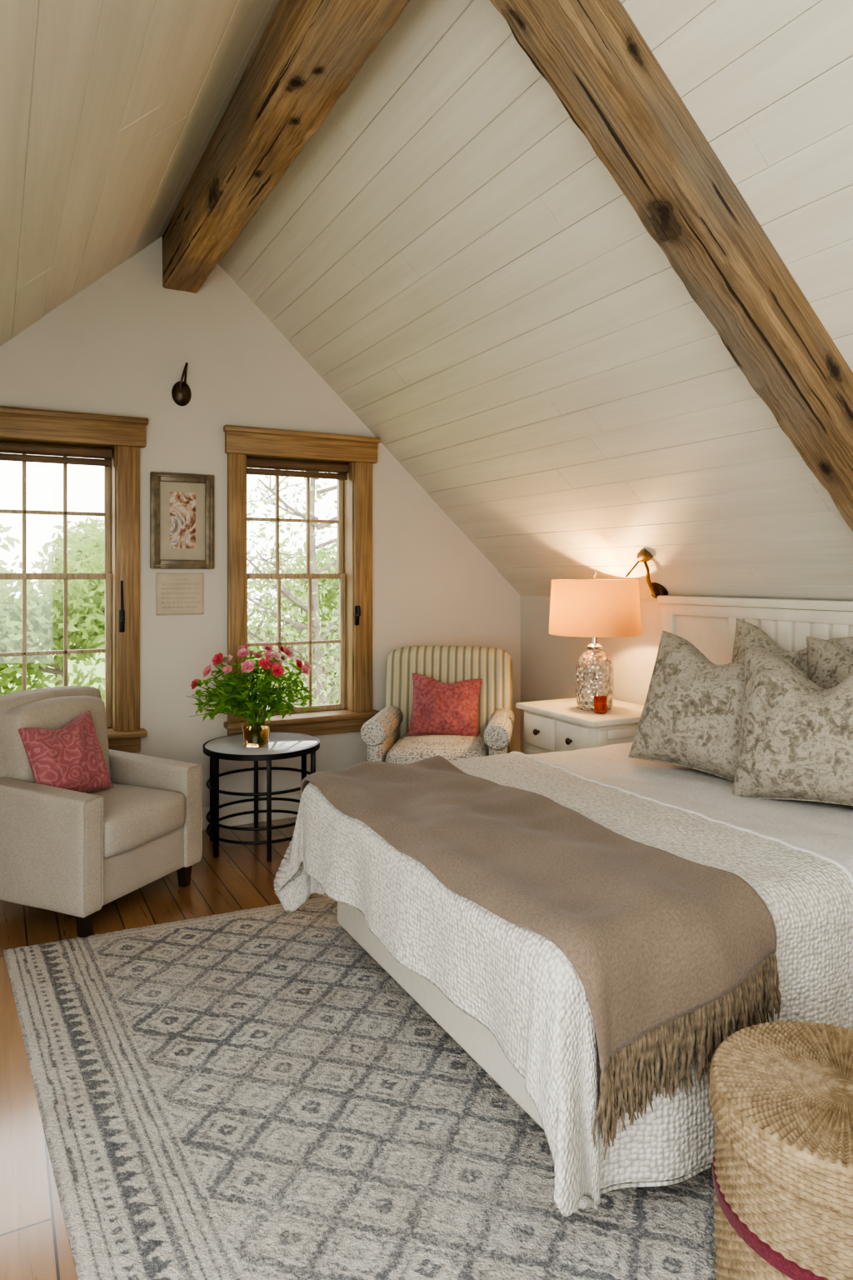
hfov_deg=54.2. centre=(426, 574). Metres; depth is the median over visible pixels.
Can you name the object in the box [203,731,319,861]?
side table
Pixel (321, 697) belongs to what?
tree
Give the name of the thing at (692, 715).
throw pillow
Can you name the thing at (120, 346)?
wall
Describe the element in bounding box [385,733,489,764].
seat cushion
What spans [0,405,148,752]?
window
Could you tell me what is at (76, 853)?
armchair
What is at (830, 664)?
throw pillow
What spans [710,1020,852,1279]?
basket
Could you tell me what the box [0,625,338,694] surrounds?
lawn
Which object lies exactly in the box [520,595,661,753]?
wall
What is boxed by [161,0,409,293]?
roof beam
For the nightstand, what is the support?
on the floor
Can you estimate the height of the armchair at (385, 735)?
1.015 m
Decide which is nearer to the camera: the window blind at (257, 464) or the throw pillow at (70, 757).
the throw pillow at (70, 757)
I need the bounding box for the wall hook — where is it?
[171,362,191,405]
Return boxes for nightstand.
[516,697,644,754]
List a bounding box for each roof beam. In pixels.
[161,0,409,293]
[490,0,852,531]
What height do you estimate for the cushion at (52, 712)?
0.458 m
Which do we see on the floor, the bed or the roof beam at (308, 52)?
the bed
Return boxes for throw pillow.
[17,710,113,793]
[407,673,482,736]
[628,630,799,781]
[731,618,852,678]
[732,648,852,806]
[806,636,852,689]
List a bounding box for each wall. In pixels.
[0,236,520,806]
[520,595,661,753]
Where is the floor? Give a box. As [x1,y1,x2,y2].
[0,817,327,1279]
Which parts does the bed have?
cap rail, panel frame, headboard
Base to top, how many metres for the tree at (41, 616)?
5.285 m
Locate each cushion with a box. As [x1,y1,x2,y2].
[3,695,110,783]
[88,783,185,859]
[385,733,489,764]
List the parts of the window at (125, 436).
sash, sash, head trim, sill, casing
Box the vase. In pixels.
[241,718,270,747]
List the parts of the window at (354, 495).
sash, sash, sill, head trim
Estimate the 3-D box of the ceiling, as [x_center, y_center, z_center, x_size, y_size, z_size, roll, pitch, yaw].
[-0.025,-0.923,2.101,4.904,2.293,6.150,0,0,-28]
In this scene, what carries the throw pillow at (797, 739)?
on the sheet
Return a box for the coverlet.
[273,750,852,1216]
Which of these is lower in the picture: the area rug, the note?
the area rug
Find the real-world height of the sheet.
0.549 m
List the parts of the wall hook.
plate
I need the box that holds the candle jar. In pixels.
[594,695,607,714]
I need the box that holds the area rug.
[3,895,717,1279]
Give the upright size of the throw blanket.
0.466 m
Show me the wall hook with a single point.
(181, 392)
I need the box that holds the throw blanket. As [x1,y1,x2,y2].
[300,755,781,1159]
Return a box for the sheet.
[526,741,852,875]
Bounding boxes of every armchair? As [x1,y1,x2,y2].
[0,685,202,937]
[360,645,514,764]
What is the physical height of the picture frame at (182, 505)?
0.535 m
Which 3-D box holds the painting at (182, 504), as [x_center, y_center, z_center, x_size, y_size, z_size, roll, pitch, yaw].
[-1.369,-0.307,4.680,0.140,0.315,0.004,0,0,-27]
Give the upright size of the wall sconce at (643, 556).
0.263 m
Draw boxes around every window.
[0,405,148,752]
[223,425,379,735]
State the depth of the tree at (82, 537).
21.77 m
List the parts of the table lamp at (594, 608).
glass, lamp shade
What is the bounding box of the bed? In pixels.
[337,595,852,1129]
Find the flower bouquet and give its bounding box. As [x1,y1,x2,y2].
[186,643,323,723]
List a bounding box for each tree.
[0,521,104,704]
[0,524,22,601]
[30,516,104,661]
[246,467,339,709]
[247,538,339,708]
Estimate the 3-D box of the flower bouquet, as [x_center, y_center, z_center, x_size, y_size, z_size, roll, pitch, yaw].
[-0.914,0.624,4.406,0.678,0.516,0.613,0,0,-28]
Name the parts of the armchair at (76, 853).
backrest, arm, leg, seat frame, arm, leg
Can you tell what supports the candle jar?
on the nightstand
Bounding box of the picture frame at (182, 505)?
[150,471,214,569]
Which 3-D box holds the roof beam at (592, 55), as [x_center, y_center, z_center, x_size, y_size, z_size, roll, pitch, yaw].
[0.895,-0.932,2.495,2.066,1.933,0.213,0,0,-28]
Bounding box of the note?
[156,572,204,615]
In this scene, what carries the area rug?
on the floor
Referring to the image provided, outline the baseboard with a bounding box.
[202,794,301,829]
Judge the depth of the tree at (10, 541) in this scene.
19.66 m
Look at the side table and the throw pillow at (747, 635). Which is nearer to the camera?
the throw pillow at (747, 635)
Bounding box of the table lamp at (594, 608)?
[549,571,641,710]
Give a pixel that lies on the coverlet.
(507, 977)
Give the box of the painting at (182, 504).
[170,491,195,548]
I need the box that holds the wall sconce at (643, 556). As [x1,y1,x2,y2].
[625,548,668,598]
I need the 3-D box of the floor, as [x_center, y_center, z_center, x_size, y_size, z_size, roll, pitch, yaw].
[-0.043,1.500,2.119,4.980,0.100,6.200,0,0,-28]
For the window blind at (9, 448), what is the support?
attached to the window at (125, 436)
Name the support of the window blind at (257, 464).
attached to the window at (354, 495)
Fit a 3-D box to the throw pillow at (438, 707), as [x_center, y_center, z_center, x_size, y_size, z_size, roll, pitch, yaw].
[0.110,0.766,4.847,0.444,0.380,0.195,0,0,-1]
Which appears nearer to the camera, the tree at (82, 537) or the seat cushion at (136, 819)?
the seat cushion at (136, 819)
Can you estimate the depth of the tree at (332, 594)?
14.04 m
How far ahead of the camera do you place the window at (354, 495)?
5.11 m
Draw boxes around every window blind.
[0,440,112,466]
[246,456,349,479]
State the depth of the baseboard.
4.86 m
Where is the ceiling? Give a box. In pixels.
[0,0,852,600]
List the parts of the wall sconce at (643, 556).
swing rod, arm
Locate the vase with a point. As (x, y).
(254, 735)
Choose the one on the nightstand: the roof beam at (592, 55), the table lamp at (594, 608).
the table lamp at (594, 608)

